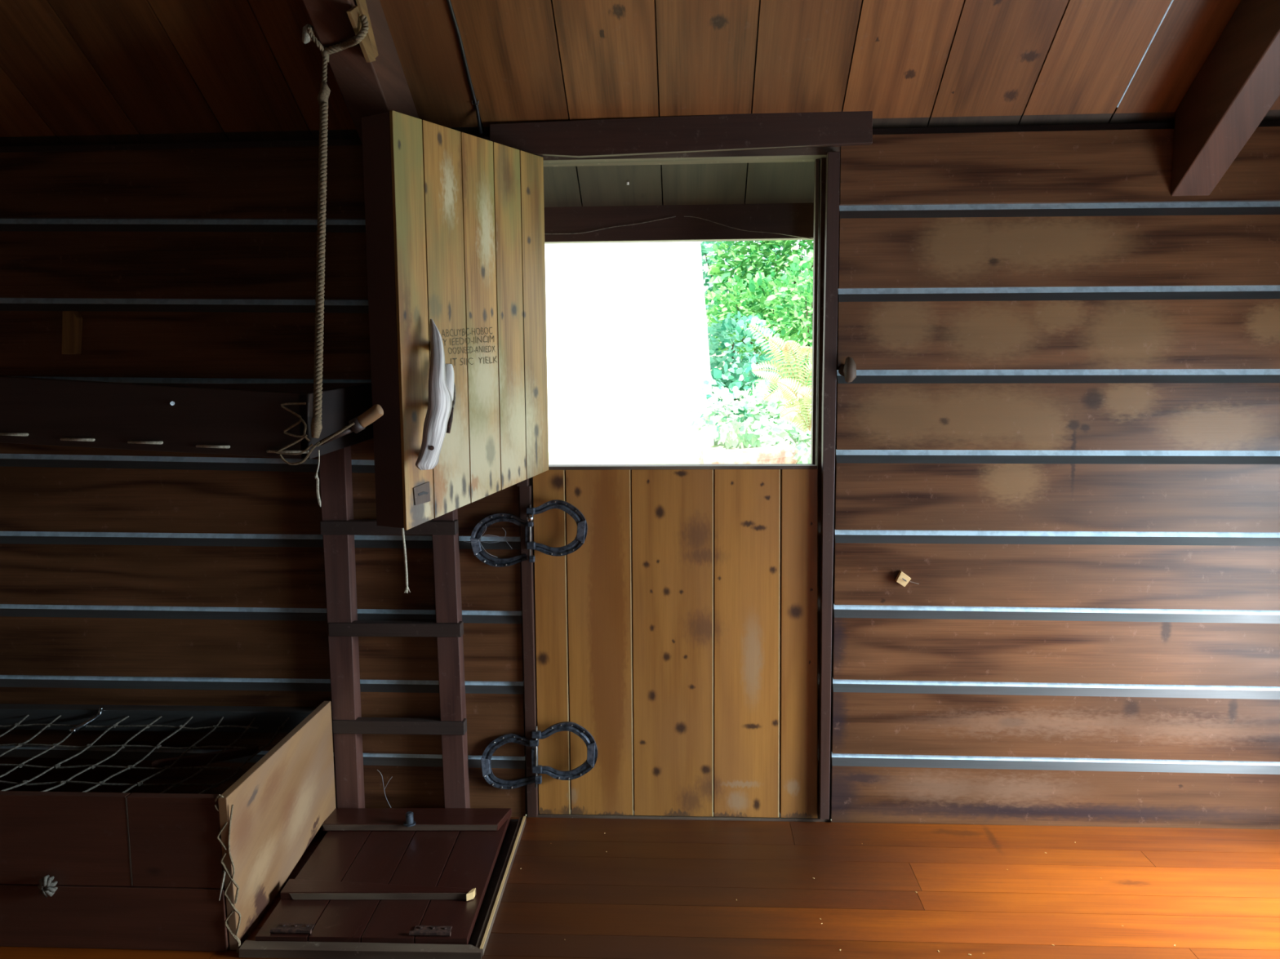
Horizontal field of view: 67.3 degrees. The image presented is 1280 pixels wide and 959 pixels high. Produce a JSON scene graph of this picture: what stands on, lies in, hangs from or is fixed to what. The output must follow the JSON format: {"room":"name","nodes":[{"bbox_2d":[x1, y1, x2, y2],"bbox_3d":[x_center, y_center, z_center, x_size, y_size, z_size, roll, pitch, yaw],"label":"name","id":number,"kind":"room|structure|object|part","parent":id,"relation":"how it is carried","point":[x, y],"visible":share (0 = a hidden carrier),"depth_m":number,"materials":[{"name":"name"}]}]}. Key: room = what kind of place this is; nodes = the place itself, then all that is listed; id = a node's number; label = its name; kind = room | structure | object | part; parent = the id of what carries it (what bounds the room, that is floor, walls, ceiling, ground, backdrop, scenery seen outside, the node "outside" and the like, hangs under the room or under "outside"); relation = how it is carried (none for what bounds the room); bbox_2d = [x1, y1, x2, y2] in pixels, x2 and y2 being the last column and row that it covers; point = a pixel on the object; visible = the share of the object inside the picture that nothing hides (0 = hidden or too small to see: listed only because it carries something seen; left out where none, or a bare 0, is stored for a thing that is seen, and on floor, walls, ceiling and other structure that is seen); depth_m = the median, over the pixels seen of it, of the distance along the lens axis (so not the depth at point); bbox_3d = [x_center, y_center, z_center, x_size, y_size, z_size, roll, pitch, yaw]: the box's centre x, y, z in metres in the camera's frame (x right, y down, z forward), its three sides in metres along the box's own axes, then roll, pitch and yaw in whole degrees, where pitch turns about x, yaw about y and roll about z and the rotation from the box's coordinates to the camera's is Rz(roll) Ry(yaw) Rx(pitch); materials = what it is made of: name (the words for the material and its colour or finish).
{"room":"log cabin interior","nodes":[
{"label":"log cabin interior","id":0,"kind":"room"},
{"bbox_2d":[0,126,1279,829],"bbox_3d":[-0.239,0.035,2.955,5.020,2.061,0.090,0,6,3],"label":"wall","id":1,"kind":"structure","parent":0,"point":[1059,418],"depth_m":2.89,"materials":[{"name":"brown wood"}]},
{"bbox_2d":[62,311,82,354],"bbox_3d":[-1.724,-0.445,2.917,0.056,0.129,0.029,0,6,3],"label":"cleat","id":2,"kind":"object","parent":1,"relation":"attached to","point":[72,321],"visible":1,"depth_m":2.90,"materials":[{"name":"brown wood"}]},
{"bbox_2d":[319,445,470,808],"bbox_3d":[-0.748,0.457,2.947,0.423,1.230,0.065,0,6,3],"label":"ladder","id":3,"kind":"object","parent":1,"relation":"attached to","point":[338,527],"visible":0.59,"depth_m":2.93,"materials":[{"name":"brown wood"}]},
{"bbox_3d":[-0.917,0.461,2.960,0.081,1.223,0.057,0,6,3],"label":"rail","id":4,"kind":"part","parent":3,"relation":"part of","materials":[{"name":"brown wood"}]},
{"bbox_3d":[-0.583,0.457,2.943,0.085,1.230,0.057,0,6,3],"label":"rail","id":5,"kind":"part","parent":3,"relation":"part of","materials":[{"name":"brown wood"}]},
{"bbox_2d":[361,110,548,530],"bbox_3d":[-0.451,-0.405,2.599,0.208,1.015,0.622,3,7,31],"label":"door","id":6,"kind":"structure","parent":1,"relation":"in","point":[455,220],"depth_m":2.50,"materials":[{"name":"brown wood"}]},
{"bbox_2d":[401,528,410,593],"bbox_3d":[-0.616,0.166,2.520,0.017,0.269,0.014,4,8,36],"label":"pull cord","id":7,"kind":"object","parent":6,"relation":"hanging from","point":[406,588],"visible":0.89,"depth_m":2.52,"materials":[{"name":"beige fabric"}]},
{"bbox_3d":[-0.619,0.156,2.519,0.014,0.249,0.007,0,6,3],"label":"cord","id":8,"kind":"part","parent":7,"relation":"part of","materials":[{"name":"beige fabric"}]},
{"bbox_3d":[-0.504,-0.213,2.379,0.059,0.369,0.153,1,6,15],"label":"driftwood handle","id":9,"kind":"part","parent":6,"relation":"part of","materials":[{"name":"white wood"}]},
{"bbox_3d":[-0.493,-0.154,2.500,0.013,0.068,0.028,4,7,33],"label":"latch rod","id":10,"kind":"part","parent":6,"relation":"part of","materials":[{"name":"metal"}]},
{"bbox_2d":[516,478,538,817],"bbox_3d":[-0.351,0.051,2.920,0.041,2.023,0.030,0,6,3],"label":"trim","id":11,"kind":"structure","parent":1,"relation":"attached to","point":[525,489],"depth_m":2.96,"materials":[{"name":"brown wood"}]},
{"bbox_2d":[470,499,587,567],"bbox_3d":[-0.337,0.164,2.905,0.358,0.206,0.047,0,6,3],"label":"horseshoe hinge","id":12,"kind":"object","parent":1,"relation":"attached to","point":[582,526],"visible":1,"depth_m":2.91,"materials":[{"name":"metal"}]},
{"bbox_3d":[-0.499,0.203,2.921,0.034,0.054,0.007,-1,6,-4],"label":"toe plate","id":13,"kind":"part","parent":12,"relation":"part of","materials":[{"name":"grey metal"}]},
{"bbox_2d":[462,524,510,557],"bbox_3d":[-0.462,0.185,2.904,0.153,0.103,0.007,0,6,3],"label":"cobweb","id":14,"kind":"object","parent":12,"relation":"attached to","point":[485,524],"visible":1,"depth_m":2.90},
{"bbox_3d":[-0.177,0.157,2.893,0.030,0.072,0.007,1,6,10],"label":"toe plate","id":15,"kind":"part","parent":12,"relation":"part of","materials":[{"name":"grey metal"}]},
{"bbox_2d":[480,721,597,789],"bbox_3d":[-0.313,0.857,2.985,0.365,0.218,0.034,0,6,3],"label":"horseshoe hinge","id":16,"kind":"object","parent":1,"relation":"attached to","point":[592,748],"visible":1,"depth_m":2.98,"materials":[{"name":"metal"}]},
{"bbox_3d":[-0.481,0.896,2.995,0.030,0.059,0.006,-1,6,-4],"label":"toe plate","id":17,"kind":"part","parent":16,"relation":"part of","materials":[{"name":"grey metal"}]},
{"bbox_3d":[-0.151,0.849,2.967,0.028,0.082,0.007,1,6,10],"label":"toe plate","id":18,"kind":"part","parent":16,"relation":"part of","materials":[{"name":"grey metal"}]},
{"bbox_2d":[0,120,1279,152],"bbox_3d":[-0.248,-1.025,2.843,5.020,0.140,0.025,0,6,3],"label":"trim","id":19,"kind":"structure","parent":1,"relation":"attached to","point":[1018,128],"depth_m":2.86,"materials":[{"name":"brown wood"}]},
{"bbox_2d":[532,463,817,817],"bbox_3d":[0.114,0.505,2.984,0.873,1.103,0.067,0,6,3],"label":"door","id":20,"kind":"structure","parent":1,"relation":"in","point":[681,634],"depth_m":2.95,"materials":[{"name":"brown wood"}]},
{"bbox_2d":[489,109,872,158],"bbox_3d":[0.113,-0.994,2.768,1.099,0.118,0.024,0,6,3],"label":"door lintel","id":21,"kind":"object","parent":1,"relation":"attached to","point":[580,139],"depth_m":2.76,"materials":[{"name":"brown wood"}]},
{"bbox_2d":[525,146,840,822],"bbox_3d":[0.111,0.051,2.955,0.955,2.044,0.118,0,6,3],"label":"trim","id":22,"kind":"structure","parent":1,"relation":"attached to","point":[818,155],"depth_m":2.86,"materials":[{"name":"brown wood"}]},
{"bbox_2d":[818,151,839,819],"bbox_3d":[0.561,0.053,2.868,0.038,1.994,0.035,0,6,3],"label":"door frame","id":23,"kind":"structure","parent":1,"relation":"attached to","point":[833,158],"depth_m":2.84,"materials":[{"name":"brown wood"}]},
{"bbox_2d":[838,356,856,382],"bbox_3d":[0.605,-0.320,2.801,0.049,0.075,0.056,0,6,3],"label":"turn latch","id":24,"kind":"object","parent":1,"relation":"attached to","point":[848,371],"visible":1,"depth_m":2.78,"materials":[{"name":"brown wood"}]},
{"bbox_3d":[0.599,-0.319,2.813,0.033,0.033,0.030,1,6,9],"label":"stem","id":25,"kind":"part","parent":24,"relation":"part of","materials":[{"name":"brown metal"}]},
{"bbox_2d":[894,570,919,586],"bbox_3d":[0.800,0.297,2.864,0.071,0.047,0.040,0,6,3],"label":"wood block","id":26,"kind":"object","parent":1,"relation":"attached to","point":[902,579],"visible":1,"depth_m":2.86,"materials":[{"name":"brown wood"}]},
{"bbox_2d":[0,0,1279,137],"bbox_3d":[-0.377,-1.700,-0.588,5.661,2.060,6.613,0,6,3],"label":"ceiling","id":27,"kind":"structure","parent":0,"point":[68,67],"depth_m":2.58,"materials":[{"name":"brown wood"}]},
{"bbox_2d":[302,0,418,143],"bbox_3d":[-0.780,-1.735,1.084,0.108,2.238,3.300,0,6,3],"label":"ceiling beam","id":28,"kind":"structure","parent":27,"relation":"attached to","point":[380,86],"depth_m":2.42,"materials":[{"name":"brown wood"}]},
{"bbox_2d":[302,14,368,438],"bbox_3d":[-0.702,-0.593,2.259,0.158,0.976,0.257,-2,6,-14],"label":"rope","id":29,"kind":"object","parent":28,"relation":"hanging from","point":[308,33],"visible":1,"depth_m":2.24,"materials":[{"name":"beige fabric"}]},
{"bbox_2d":[0,376,373,506],"bbox_3d":[-1.731,-0.163,2.599,2.038,0.384,0.724,0,6,3],"label":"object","id":30,"kind":"object","parent":29,"relation":"hanging from","point":[273,420],"visible":0.95,"depth_m":2.22,"materials":[{"name":"brown wood"}]},
{"bbox_2d":[316,404,383,446],"bbox_3d":[-0.665,-0.125,2.208,0.145,0.094,0.056,0,6,3],"label":"handle","id":31,"kind":"object","parent":30,"relation":"attached to","point":[357,424],"visible":1,"depth_m":2.20,"materials":[{"name":"brown wood"}]},
{"bbox_2d":[346,0,378,62],"bbox_3d":[-0.655,-1.072,2.271,0.010,0.147,0.195,0,6,3],"label":"block","id":32,"kind":"object","parent":28,"relation":"attached to","point":[368,46],"visible":0.91,"depth_m":2.27,"materials":[{"name":"brown wood"}]},
{"bbox_2d":[446,0,482,133],"bbox_3d":[-0.477,-1.148,2.497,0.021,0.364,0.516,0,6,3],"label":"cable","id":33,"kind":"object","parent":27,"relation":"attached to","point":[475,104],"visible":1,"depth_m":2.60,"materials":[{"name":"black rubber"}]},
{"bbox_2d":[1116,0,1173,107],"bbox_3d":[1.304,-1.338,2.069,0.006,0.722,1.182,0,6,3],"label":"trim","id":34,"kind":"structure","parent":27,"relation":"attached to","point":[1171,2],"depth_m":2.52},
{"bbox_2d":[1171,0,1279,195],"bbox_3d":[1.469,-1.740,0.969,0.109,2.238,3.300,0,6,3],"label":"ceiling beam","id":35,"kind":"structure","parent":27,"relation":"attached to","point":[1237,84],"depth_m":2.47,"materials":[{"name":"brown wood"}]},
{"bbox_2d":[0,815,1279,958],"bbox_3d":[-0.401,1.450,-0.265,5.020,0.060,6.665,0,6,3],"label":"floor","id":36,"kind":"structure","parent":0,"point":[660,889],"depth_m":2.56,"materials":[{"name":"brown wood"}]},
{"bbox_2d":[0,701,335,952],"bbox_3d":[-1.842,0.909,2.703,1.802,0.401,0.759,0,6,3],"label":"wooden crate","id":37,"kind":"object","parent":36,"relation":"on","point":[182,872],"depth_m":2.34,"materials":[{"name":"brown wood"}]},
{"bbox_3d":[-1.431,0.982,2.323,0.045,0.053,0.031,0,6,3],"label":"knotted rope knob","id":38,"kind":"part","parent":37,"relation":"part of","materials":[{"name":"beige fabric"}]},
{"bbox_2d":[238,816,525,958],"bbox_3d":[-0.652,1.096,2.647,0.587,0.023,0.720,0,6,3],"label":"frame","id":39,"kind":"object","parent":36,"relation":"on","point":[249,948],"visible":1,"depth_m":2.30,"materials":[{"name":"brown wood"}]},
{"bbox_2d":[255,808,519,945],"bbox_3d":[-0.679,1.059,2.674,0.594,0.092,0.711,0,6,3],"label":"floor hatch","id":40,"kind":"object","parent":39,"relation":"on","point":[376,875],"visible":0.98,"depth_m":2.60,"materials":[{"name":"brown wood"}]},
{"bbox_3d":[-0.687,1.010,2.865,0.036,0.036,0.036,0,6,3],"label":"knob","id":41,"kind":"part","parent":40,"relation":"part of","materials":[{"name":"metal"}]},
{"bbox_2d":[0,110,1279,207],"bbox_3d":[-0.191,-0.954,3.018,5.661,0.307,0.433,0,6,3],"label":"roof","id":42,"kind":"structure","parent":0,"point":[766,183],"depth_m":2.96,"materials":[{"name":"brown wood"}]},
{"bbox_2d":[544,200,813,244],"bbox_3d":[-0.232,-0.835,3.140,5.020,0.120,0.045,0,6,3],"label":"beam","id":43,"kind":"structure","parent":42,"relation":"attached to","point":[789,219],"depth_m":3.10,"materials":[{"name":"brown wood"}]},
{"bbox_2d":[544,216,675,234],"bbox_3d":[-0.104,-0.821,3.104,0.439,0.052,0.003,0,6,3],"label":"wire","id":44,"kind":"object","parent":43,"relation":"attached to","point":[673,216],"visible":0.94,"depth_m":3.10,"materials":[{"name":"metal"}]},
{"bbox_2d":[684,216,813,239],"bbox_3d":[0.348,-0.807,3.083,0.413,0.079,0.002,0,6,3],"label":"wire","id":45,"kind":"object","parent":43,"relation":"attached to","point":[684,216],"visible":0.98,"depth_m":3.08,"materials":[{"name":"metal"}]},
{"label":"outside","id":46,"kind":"structure","parent":0,"visible":0},
{"bbox_2d":[525,281,831,820],"bbox_3d":[1.573,-1.362,11.247,18.000,3.652,16.800,0,6,3],"label":"ground","id":47,"kind":"structure","parent":46,"point":[691,455],"depth_m":8.96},
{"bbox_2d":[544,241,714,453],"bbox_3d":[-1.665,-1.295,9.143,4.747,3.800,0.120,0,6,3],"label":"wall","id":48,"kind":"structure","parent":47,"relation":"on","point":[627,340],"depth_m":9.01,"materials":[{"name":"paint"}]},
{"bbox_2d":[689,360,777,431],"bbox_3d":[0.902,-0.748,9.091,0.916,0.740,0.853,-3,7,-26],"label":"plant","id":49,"kind":"object","parent":47,"relation":"on","point":[717,373],"visible":0.39,"depth_m":8.99,"materials":[{"name":"green plant"}]},
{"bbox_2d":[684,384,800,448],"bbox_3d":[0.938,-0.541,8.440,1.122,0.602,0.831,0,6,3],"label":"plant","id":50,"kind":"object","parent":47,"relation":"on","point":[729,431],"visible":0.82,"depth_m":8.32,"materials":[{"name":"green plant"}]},
{"bbox_2d":[700,240,791,350],"bbox_3d":[1.253,-2.886,13.090,1.808,2.356,0.918,0,6,3],"label":"leafy shrub","id":51,"kind":"object","parent":47,"relation":"on","point":[708,286],"visible":0.07,"depth_m":12.95,"materials":[{"name":"green plant"}]},
{"bbox_3d":[1.231,-2.540,13.071,0.812,1.672,0.340,0,6,3],"label":"stem","id":52,"kind":"part","parent":51,"relation":"part of","materials":[{"name":"green plant"}]},
{"bbox_2d":[706,311,786,400],"bbox_3d":[0.959,-1.125,9.630,1.013,1.122,0.872,0,6,3],"label":"leafy shrub","id":53,"kind":"object","parent":47,"relation":"on","point":[731,326],"visible":0.51,"depth_m":9.45,"materials":[{"name":"green plant"}]},
{"bbox_3d":[0.927,-0.983,9.638,0.139,0.838,0.158,-4,7,-29],"label":"stem","id":54,"kind":"part","parent":53,"relation":"part of","materials":[{"name":"green plant"}]},
{"bbox_2d":[699,444,798,464],"bbox_3d":[0.884,-0.155,7.453,0.932,0.217,0.292,-4,7,-29],"label":"fallen log","id":55,"kind":"object","parent":47,"relation":"on","point":[779,454],"visible":0.59,"depth_m":7.30,"materials":[{"name":"white wood"}]},
{"bbox_2d":[704,240,813,333],"bbox_3d":[1.901,-2.578,12.148,2.187,2.387,0.972,0,6,3],"label":"leafy shrub","id":56,"kind":"object","parent":47,"relation":"on","point":[720,277],"visible":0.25,"depth_m":12.01,"materials":[{"name":"green plant"}]},
{"bbox_3d":[1.978,-2.219,12.166,0.569,1.668,0.217,-1,6,-1],"label":"stem","id":57,"kind":"part","parent":56,"relation":"part of","materials":[{"name":"green plant"}]},
{"bbox_2d":[704,270,813,368],"bbox_3d":[1.528,-1.779,11.338,1.892,1.360,0.880,0,6,3],"label":"leafy shrub","id":58,"kind":"object","parent":47,"relation":"on","point":[726,308],"visible":0.34,"depth_m":11.19,"materials":[{"name":"green plant"}]},
{"bbox_3d":[1.395,-1.592,11.376,0.639,0.982,0.481,0,6,3],"label":"stem","id":59,"kind":"part","parent":58,"relation":"part of","materials":[{"name":"green plant"}]},
{"bbox_2d":[748,324,812,402],"bbox_3d":[1.166,-0.925,7.684,0.600,0.636,0.182,0,6,3],"label":"fern","id":60,"kind":"object","parent":47,"relation":"on","point":[771,376],"visible":0.66,"depth_m":7.64,"materials":[{"name":"green plant"}]},
{"bbox_2d":[748,355,812,443],"bbox_3d":[1.500,-0.728,8.795,1.022,0.817,0.871,0,6,3],"label":"plant","id":61,"kind":"object","parent":47,"relation":"on","point":[760,381],"visible":0.11,"depth_m":8.81,"materials":[{"name":"green plant"}]},
{"bbox_2d":[751,408,811,463],"bbox_3d":[1.346,-0.313,7.833,0.880,0.589,0.846,0,6,3],"label":"plant","id":62,"kind":"object","parent":47,"relation":"on","point":[803,455],"visible":0.26,"depth_m":7.76,"materials":[{"name":"green plant"}]},
{"bbox_2d":[762,251,813,401],"bbox_3d":[1.877,-1.686,10.447,1.160,1.738,0.905,0,6,3],"label":"leafy shrub","id":63,"kind":"object","parent":47,"relation":"on","point":[795,267],"visible":0.37,"depth_m":10.32,"materials":[{"name":"green plant"}]},
{"bbox_3d":[1.918,-1.409,10.433,0.372,1.192,0.193,0,6,3],"label":"stem","id":64,"kind":"part","parent":63,"relation":"part of","materials":[{"name":"green plant"}]},
{"bbox_2d":[777,377,811,432],"bbox_3d":[1.230,-0.564,7.310,0.382,0.427,0.191,0,6,3],"label":"fern","id":65,"kind":"object","parent":47,"relation":"on","point":[792,417],"visible":0.83,"depth_m":7.27,"materials":[{"name":"green plant"}]}
]}

